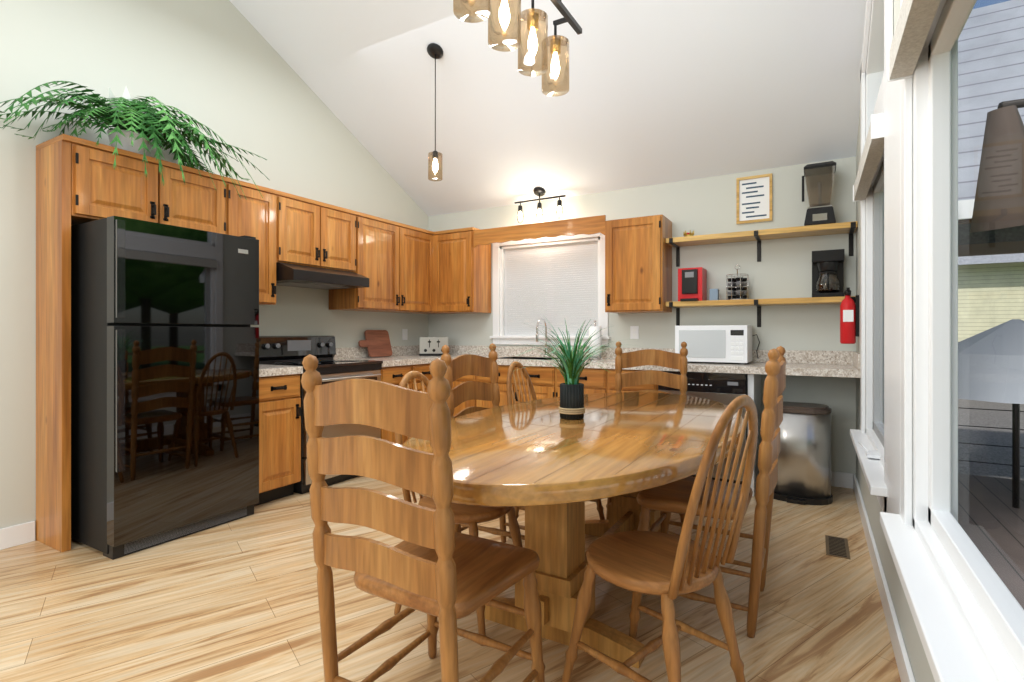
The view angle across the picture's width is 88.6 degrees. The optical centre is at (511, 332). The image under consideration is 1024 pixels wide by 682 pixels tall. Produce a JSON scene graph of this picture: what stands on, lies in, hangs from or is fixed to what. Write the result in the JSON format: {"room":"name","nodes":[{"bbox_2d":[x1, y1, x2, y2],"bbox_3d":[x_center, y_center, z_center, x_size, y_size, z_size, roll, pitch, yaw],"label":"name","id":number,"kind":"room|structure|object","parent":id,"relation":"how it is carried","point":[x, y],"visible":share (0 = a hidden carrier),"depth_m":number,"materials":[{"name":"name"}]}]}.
{"room":"kitchen","nodes":[
{"label":"kitchen","id":0,"kind":"room"},
{"bbox_2d":[0,0,428,539],"bbox_3d":[-2.874,-1.285,2.583,0.100,5.060,7.800,0,0,30],"label":"wall","id":1,"kind":"structure","parent":0,"point":[225,71],"depth_m":3.51,"materials":[{"name":"white paint"}]},
{"bbox_2d":[0,521,34,549],"bbox_3d":[-3.674,1.090,1.076,0.019,0.110,4.190,0,0,30],"label":"baseboard","id":2,"kind":"structure","parent":1,"relation":"attached to","point":[17,535],"depth_m":2.82,"materials":[{"name":"white"}]},
{"bbox_2d":[40,134,175,229],"bbox_3d":[-2.339,-0.828,3.056,0.351,0.415,0.481,0,0,30],"label":"upper cabinet","id":3,"kind":"object","parent":1,"relation":"attached to","point":[80,183],"depth_m":2.87,"materials":[{"name":"brown wood"}]},
{"bbox_2d":[0,81,267,199],"bbox_3d":[-2.076,-1.123,2.976,0.848,0.605,1.435,0,0,30],"label":"fern plant","id":4,"kind":"object","parent":3,"relation":"on","point":[124,114],"visible":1,"depth_m":2.95,"materials":[{"name":"green plant"}]},
{"bbox_2d":[176,164,231,234],"bbox_3d":[-2.162,-0.828,3.361,0.351,0.415,0.480,0,0,30],"label":"upper cabinet","id":5,"kind":"object","parent":1,"relation":"attached to","point":[199,206],"depth_m":3.35,"materials":[{"name":"brown wood"}]},
{"bbox_2d":[232,179,287,304],"bbox_3d":[-1.930,-0.620,3.764,0.351,0.830,0.450,0,0,30],"label":"upper cabinet","id":6,"kind":"object","parent":1,"relation":"attached to","point":[265,219],"depth_m":3.72,"materials":[{"name":"brown wood"}]},
{"bbox_2d":[288,193,327,268],"bbox_3d":[-1.741,-0.775,4.091,0.351,0.520,0.444,0,0,30],"label":"upper cabinet","id":7,"kind":"object","parent":1,"relation":"attached to","point":[307,218],"depth_m":4.04,"materials":[{"name":"brown wood"}]},
{"bbox_2d":[276,262,368,289],"bbox_3d":[-1.593,-0.444,4.188,0.507,0.140,0.736,0,0,30],"label":"range hood","id":8,"kind":"object","parent":1,"relation":"attached to","point":[292,275],"visible":0.85,"depth_m":4.01,"materials":[{"name":"black metal"}]},
{"bbox_2d":[328,204,359,273],"bbox_3d":[-1.583,-0.775,4.364,0.351,0.520,0.444,0,0,30],"label":"upper cabinet","id":9,"kind":"object","parent":1,"relation":"attached to","point":[343,223],"depth_m":4.35,"materials":[{"name":"brown wood"}]},
{"bbox_2d":[329,212,395,312],"bbox_3d":[-1.341,-0.620,4.783,0.351,0.830,0.663,0,0,30],"label":"upper cabinet","id":10,"kind":"object","parent":1,"relation":"attached to","point":[377,234],"depth_m":4.66,"materials":[{"name":"brown wood"}]},
{"bbox_2d":[402,329,407,339],"bbox_3d":[-1.123,0.018,5.507,0.007,0.115,0.075,0,0,30],"label":"outlet","id":11,"kind":"object","parent":1,"relation":"attached to","point":[404,334],"visible":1,"depth_m":5.50,"materials":[{"name":"white plastic"}]},
{"bbox_2d":[396,222,435,313],"bbox_3d":[-1.070,-0.620,5.205,0.399,0.830,0.593,0,0,30],"label":"upper cabinet","id":12,"kind":"object","parent":1,"relation":"attached to","point":[404,268],"depth_m":5.13,"materials":[{"name":"brown wood"}]},
{"bbox_2d":[0,476,900,681],"bbox_3d":[-1.103,1.195,1.560,4.190,0.100,7.800,0,0,30],"label":"floor","id":13,"kind":"structure","parent":0,"point":[235,601],"depth_m":2.13,"materials":[{"name":"laminate"}]},
{"bbox_2d":[71,216,258,559],"bbox_3d":[-2.070,0.273,3.123,0.692,1.745,0.790,0,0,30],"label":"fridge","id":14,"kind":"object","parent":13,"relation":"on","point":[164,390],"visible":0.98,"depth_m":2.83,"materials":[{"name":"black metal"}]},
{"bbox_2d":[254,364,302,505],"bbox_3d":[-1.815,0.640,3.658,0.653,1.009,0.375,0,0,30],"label":"base unit","id":15,"kind":"object","parent":13,"relation":"on","point":[279,434],"depth_m":3.53,"materials":[{"name":"brown wood"}]},
{"bbox_2d":[259,336,382,493],"bbox_3d":[-1.511,0.585,4.140,0.690,1.120,0.750,0,0,30],"label":"stove","id":16,"kind":"object","parent":13,"relation":"on","point":[286,350],"visible":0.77,"depth_m":4.06,"materials":[{"name":"black metal"}]},
{"bbox_2d":[334,346,440,443],"bbox_3d":[-1.148,0.640,4.806,0.660,1.009,0.750,0,0,30],"label":"base unit","id":17,"kind":"object","parent":13,"relation":"on","point":[403,360],"depth_m":4.74,"materials":[{"name":"beige stone"}]},
{"bbox_2d":[358,330,391,356],"bbox_3d":[-1.315,0.102,5.038,0.084,0.259,0.410,0,0,30],"label":"cutting board","id":18,"kind":"object","parent":17,"relation":"on","point":[376,343],"visible":1,"depth_m":5.05,"materials":[{"name":"brown wood"}]},
{"bbox_2d":[301,354,545,681],"bbox_3d":[-0.228,0.602,1.515,0.482,1.089,0.562,0,0,30],"label":"chair","id":19,"kind":"object","parent":13,"relation":"on","point":[433,565],"visible":1,"depth_m":1.31,"materials":[{"name":"brown wood"}]},
{"bbox_2d":[394,371,522,645],"bbox_3d":[-0.227,0.658,2.209,0.511,0.979,0.400,0,0,30],"label":"chair","id":20,"kind":"object","parent":13,"relation":"on","point":[472,516],"visible":0.27,"depth_m":2.10,"materials":[{"name":"brown wood"}]},
{"bbox_2d":[441,343,524,542],"bbox_3d":[0.002,0.602,2.608,0.562,1.089,0.482,0,0,30],"label":"chair","id":21,"kind":"object","parent":13,"relation":"on","point":[460,366],"visible":0.31,"depth_m":2.75,"materials":[{"name":"brown wood"}]},
{"bbox_2d":[506,361,604,537],"bbox_3d":[0.233,0.658,3.006,0.511,0.979,0.400,0,0,30],"label":"chair","id":22,"kind":"object","parent":13,"relation":"on","point":[510,373],"visible":0.17,"depth_m":3.06,"materials":[{"name":"brown wood"}]},
{"bbox_2d":[403,392,744,668],"bbox_3d":[0.389,0.765,2.374,1.200,0.760,2.300,0,0,30],"label":"dining table","id":23,"kind":"object","parent":13,"relation":"on","point":[546,466],"visible":0.71,"depth_m":1.88,"materials":[{"name":"brown wood"}]},
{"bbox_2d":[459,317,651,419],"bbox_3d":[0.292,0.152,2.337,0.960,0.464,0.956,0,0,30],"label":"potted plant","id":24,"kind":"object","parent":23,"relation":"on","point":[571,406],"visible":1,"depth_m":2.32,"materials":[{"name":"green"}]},
{"bbox_2d":[410,318,859,496],"bbox_3d":[0.637,0.504,4.574,3.985,1.281,0.635,0,0,30],"label":"base unit","id":25,"kind":"object","parent":13,"relation":"on","point":[546,380],"depth_m":4.19,"materials":[{"name":"beige stone"}]},
{"bbox_2d":[419,337,448,355],"bbox_3d":[-0.806,0.138,5.433,0.296,0.192,0.205,0,0,-7],"label":"toaster","id":26,"kind":"object","parent":25,"relation":"on","point":[430,346],"visible":0.9,"depth_m":5.35,"materials":[{"name":"silver"}]},
{"bbox_2d":[588,321,603,359],"bbox_3d":[0.736,0.061,4.655,0.150,0.345,0.150,0,0,30],"label":"paper towel holder","id":27,"kind":"object","parent":25,"relation":"on","point":[592,329],"visible":0.67,"depth_m":4.60,"materials":[{"name":"white paper"}]},
{"bbox_2d":[675,325,759,363],"bbox_3d":[1.618,0.089,4.130,0.573,0.290,0.379,0,0,30],"label":"microwave","id":28,"kind":"object","parent":25,"relation":"on","point":[721,343],"visible":0.83,"depth_m":3.97,"materials":[{"name":"white plastic"}]},
{"bbox_2d":[606,341,687,529],"bbox_3d":[0.864,0.602,3.324,0.482,1.089,0.562,0,0,18],"label":"chair","id":29,"kind":"object","parent":13,"relation":"on","point":[662,358],"visible":0.42,"depth_m":3.57,"materials":[{"name":"brown wood"}]},
{"bbox_2d":[561,395,757,681],"bbox_3d":[0.464,0.658,1.609,0.400,0.979,0.511,0,0,-42],"label":"chair","id":30,"kind":"object","parent":13,"relation":"on","point":[669,568],"visible":0.98,"depth_m":1.53,"materials":[{"name":"brown wood"}]},
{"bbox_2d":[658,371,747,483],"bbox_3d":[1.509,0.716,4.053,0.610,0.858,0.592,0,0,30],"label":"dishwasher","id":31,"kind":"object","parent":13,"relation":"on","point":[726,388],"visible":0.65,"depth_m":3.73,"materials":[{"name":"black metal"}]},
{"bbox_2d":[637,346,785,637],"bbox_3d":[0.853,0.602,2.244,0.562,1.089,0.482,0,0,30],"label":"chair","id":32,"kind":"object","parent":13,"relation":"on","point":[665,500],"visible":0.77,"depth_m":2.02,"materials":[{"name":"brown wood"}]},
{"bbox_2d":[773,401,832,504],"bbox_3d":[1.984,0.823,3.655,0.430,0.645,0.345,0,0,30],"label":"trash can","id":33,"kind":"object","parent":13,"relation":"on","point":[804,466],"visible":0.67,"depth_m":3.52,"materials":[{"name":"silver metal"}]},
{"bbox_2d":[825,535,849,558],"bbox_3d":[1.739,1.143,2.807,0.105,0.004,0.300,0,0,30],"label":"floor vent","id":34,"kind":"object","parent":13,"relation":"in","point":[837,547],"visible":1,"depth_m":2.79,"materials":[{"name":"brown metal"}]},
{"bbox_2d":[229,0,865,216],"bbox_3d":[-1.103,-2.580,1.560,4.190,2.670,7.800,0,0,30],"label":"ceiling","id":35,"kind":"structure","parent":0,"point":[664,91],"depth_m":3.90,"materials":[{"name":"white paint"}]},
{"bbox_2d":[427,43,442,180],"bbox_3d":[-0.563,-1.610,3.844,0.124,0.971,0.116,0,0,30],"label":"pendant light","id":36,"kind":"object","parent":35,"relation":"hanging from","point":[435,51],"visible":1,"depth_m":3.84,"materials":[{"name":"black metal"}]},
{"bbox_2d":[453,0,581,96],"bbox_3d":[0.066,-1.944,2.087,0.193,1.687,0.880,0,0,30],"label":"chandelier","id":37,"kind":"object","parent":35,"relation":"hanging from","point":[476,11],"visible":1,"depth_m":2.18,"materials":[{"name":"gold"}]},
{"bbox_2d":[515,187,565,223],"bbox_3d":[0.262,-1.223,5.014,0.540,0.318,0.112,0,0,30],"label":"track light","id":38,"kind":"object","parent":35,"relation":"attached to","point":[539,191],"visible":1,"depth_m":5.00,"materials":[{"name":"black"}]},
{"bbox_2d":[429,157,855,473],"bbox_3d":[0.822,-0.105,4.894,3.990,2.700,0.100,0,0,30],"label":"wall","id":39,"kind":"structure","parent":0,"point":[707,205],"depth_m":4.24,"materials":[{"name":"white paint"}]},
{"bbox_2d":[436,227,491,313],"bbox_3d":[-0.528,-0.620,5.384,0.500,0.830,0.397,0,0,30],"label":"upper cabinet","id":40,"kind":"object","parent":39,"relation":"attached to","point":[463,255],"depth_m":5.24,"materials":[{"name":"brown wood"}]},
{"bbox_2d":[490,233,610,345],"bbox_3d":[0.360,-0.420,5.133,1.280,1.080,0.150,0,0,30],"label":"window","id":41,"kind":"structure","parent":39,"relation":"in","point":[499,337],"depth_m":5.17,"materials":[{"name":"white wood"}]},
{"bbox_2d":[503,241,597,335],"bbox_3d":[0.364,-0.420,5.141,1.024,0.924,0.032,0,0,30],"label":"window blinds","id":42,"kind":"object","parent":41,"relation":"attached to","point":[538,269],"visible":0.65,"depth_m":5.13,"materials":[{"name":"white"}]},
{"bbox_2d":[630,326,638,338],"bbox_3d":[1.092,-0.003,4.676,0.075,0.115,0.007,0,0,30],"label":"outlet","id":43,"kind":"object","parent":39,"relation":"attached to","point":[634,332],"visible":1,"depth_m":4.67,"materials":[{"name":"white plastic"}]},
{"bbox_2d":[600,214,671,312],"bbox_3d":[1.079,-0.565,4.484,0.485,0.780,0.350,0,0,30],"label":"upper cabinet","id":44,"kind":"object","parent":39,"relation":"attached to","point":[638,256],"depth_m":4.33,"materials":[{"name":"brown wood"}]},
{"bbox_2d":[736,173,771,223],"bbox_3d":[1.930,-1.065,4.183,0.260,0.370,0.020,0,0,30],"label":"sign","id":45,"kind":"object","parent":39,"relation":"attached to","point":[753,199],"visible":0.98,"depth_m":4.19,"materials":[{"name":"white paper"}]},
{"bbox_2d":[666,296,854,326],"bbox_3d":[1.886,-0.150,4.071,1.316,0.210,0.259,0,0,30],"label":"shelf","id":46,"kind":"object","parent":39,"relation":"attached to","point":[758,303],"visible":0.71,"depth_m":4.00,"materials":[{"name":"brown wood"}]},
{"bbox_2d":[678,267,706,300],"bbox_3d":[1.474,-0.390,4.302,0.190,0.270,0.255,0,0,30],"label":"machine","id":47,"kind":"object","parent":46,"relation":"on","point":[692,284],"visible":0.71,"depth_m":4.23,"materials":[{"name":"red plastic"}]},
{"bbox_2d":[709,289,718,299],"bbox_3d":[1.617,-0.302,4.196,0.065,0.095,0.065,0,0,30],"label":"cup","id":48,"kind":"object","parent":46,"relation":"on","point":[713,294],"visible":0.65,"depth_m":4.17,"materials":[{"name":"blue"}]},
{"bbox_2d":[726,265,748,299],"bbox_3d":[1.776,-0.397,4.136,0.170,0.283,0.170,0,0,30],"label":"pod carousel","id":49,"kind":"object","parent":46,"relation":"on","point":[733,292],"visible":0.94,"depth_m":4.11,"materials":[{"name":"silver metal"}]},
{"bbox_2d":[812,249,844,296],"bbox_3d":[2.295,-0.422,3.816,0.200,0.335,0.266,0,0,30],"label":"coffee maker","id":50,"kind":"object","parent":46,"relation":"on","point":[827,273],"visible":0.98,"depth_m":3.76,"materials":[{"name":"black plastic"}]},
{"bbox_2d":[666,221,857,266],"bbox_3d":[1.886,-0.670,4.071,1.316,0.210,0.259,0,0,30],"label":"shelf","id":51,"kind":"object","parent":39,"relation":"attached to","point":[850,228],"visible":1,"depth_m":4.00,"materials":[{"name":"brown wood"}]},
{"bbox_2d":[683,230,693,236],"bbox_3d":[1.456,-0.808,4.321,0.085,0.065,0.076,0,0,30],"label":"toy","id":52,"kind":"object","parent":51,"relation":"on","point":[688,234],"visible":0.65,"depth_m":4.30,"materials":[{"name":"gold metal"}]},
{"bbox_2d":[802,161,835,225],"bbox_3d":[2.250,-1.000,3.851,0.216,0.450,0.202,0,0,30],"label":"blender","id":53,"kind":"object","parent":51,"relation":"on","point":[819,212],"visible":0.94,"depth_m":3.79,"materials":[{"name":"black"}]},
{"bbox_2d":[831,471,850,488],"bbox_3d":[2.238,1.090,4.010,0.596,0.110,0.015,0,0,30],"label":"baseboard","id":54,"kind":"structure","parent":39,"relation":"attached to","point":[838,479],"depth_m":3.89,"materials":[{"name":"white"}]},
{"bbox_2d":[856,0,934,681],"bbox_3d":[0.668,-1.405,0.538,0.100,5.300,7.800,0,0,30],"label":"wall","id":55,"kind":"structure","parent":0,"point":[920,667],"depth_m":2.12,"materials":[{"name":"white paint"}]},
{"bbox_2d":[840,287,858,343],"bbox_3d":[2.308,-0.115,3.591,0.109,0.380,0.137,0,0,30],"label":"fire extinguisher","id":56,"kind":"object","parent":55,"relation":"attached to","point":[849,319],"depth_m":3.56,"materials":[{"name":"red metal"}]},
{"bbox_2d":[851,473,914,681],"bbox_3d":[0.616,1.090,0.567,0.019,0.110,7.599,0,0,30],"label":"baseboard","id":57,"kind":"structure","parent":55,"relation":"attached to","point":[900,652],"depth_m":2.10,"materials":[{"name":"white"}]},
{"bbox_2d":[850,0,1023,681],"bbox_3d":[1.228,-1.334,1.583,0.175,4.138,3.690,0,0,30],"label":"window","id":58,"kind":"structure","parent":55,"relation":"in","point":[969,622],"depth_m":1.53,"materials":[{"name":"white"}]},
{"bbox_2d":[872,183,883,434],"bbox_3d":[1.817,-0.145,2.571,0.001,1.400,1.090,0,0,30],"label":"casement","id":59,"kind":"object","parent":58,"relation":"attached to","point":[881,299],"visible":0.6,"depth_m":2.75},
{"bbox_2d":[853,0,940,458],"bbox_3d":[1.185,-0.147,1.608,0.076,1.460,3.468,0,0,30],"label":"window blind","id":60,"kind":"object","parent":58,"relation":"attached to","point":[914,22],"visible":0.96,"depth_m":1.54,"materials":[{"name":"fabric"}]},
{"label":"outside","id":61,"kind":"structure","parent":0,"visible":0},
{"bbox_3d":[14.760,1.795,3.025,110.000,0.100,100.000,0,0,30],"label":"ground","id":62,"kind":"structure","parent":61,"visible":0},
{"bbox_2d":[958,474,1023,608],"bbox_3d":[2.220,1.485,-0.185,3.310,0.520,9.900,0,0,30],"label":"deck","id":63,"kind":"object","parent":62,"relation":"on","point":[998,507],"depth_m":3.37,"materials":[{"name":"brown"}]},
{"bbox_2d":[958,319,1023,507],"bbox_3d":[3.531,0.565,3.677,1.500,1.319,1.427,0,0,30],"label":"umbrella","id":64,"kind":"object","parent":63,"relation":"on","point":[1006,384],"depth_m":3.46,"materials":[{"name":"grey fabric"}]},
{"bbox_2d":[970,99,1023,232],"bbox_3d":[3.926,-0.240,3.466,1.642,2.929,0.532,0,0,5],"label":"umbrella","id":65,"kind":"object","parent":63,"relation":"on","point":[986,180],"depth_m":3.37,"materials":[{"name":"fabric"},{"name":"metal"}]},
{"bbox_2d":[958,399,1023,479],"bbox_3d":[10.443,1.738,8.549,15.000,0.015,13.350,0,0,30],"label":"deck railing","id":66,"kind":"object","parent":62,"relation":"on","point":[981,451],"depth_m":8.51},
{"bbox_2d":[958,0,1023,256],"bbox_3d":[6.412,-1.013,5.466,4.500,5.484,3.420,0,0,30],"label":"house siding","id":67,"kind":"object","parent":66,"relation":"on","point":[1005,65],"depth_m":5.56,"materials":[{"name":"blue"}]},
{"bbox_2d":[958,253,1023,341],"bbox_3d":[17.372,-2.205,18.549,13.800,7.900,11.500,0,0,30],"label":"house","id":68,"kind":"structure","parent":62,"relation":"on","point":[1006,287],"depth_m":14.74,"materials":[{"name":"yellow"}]}
]}

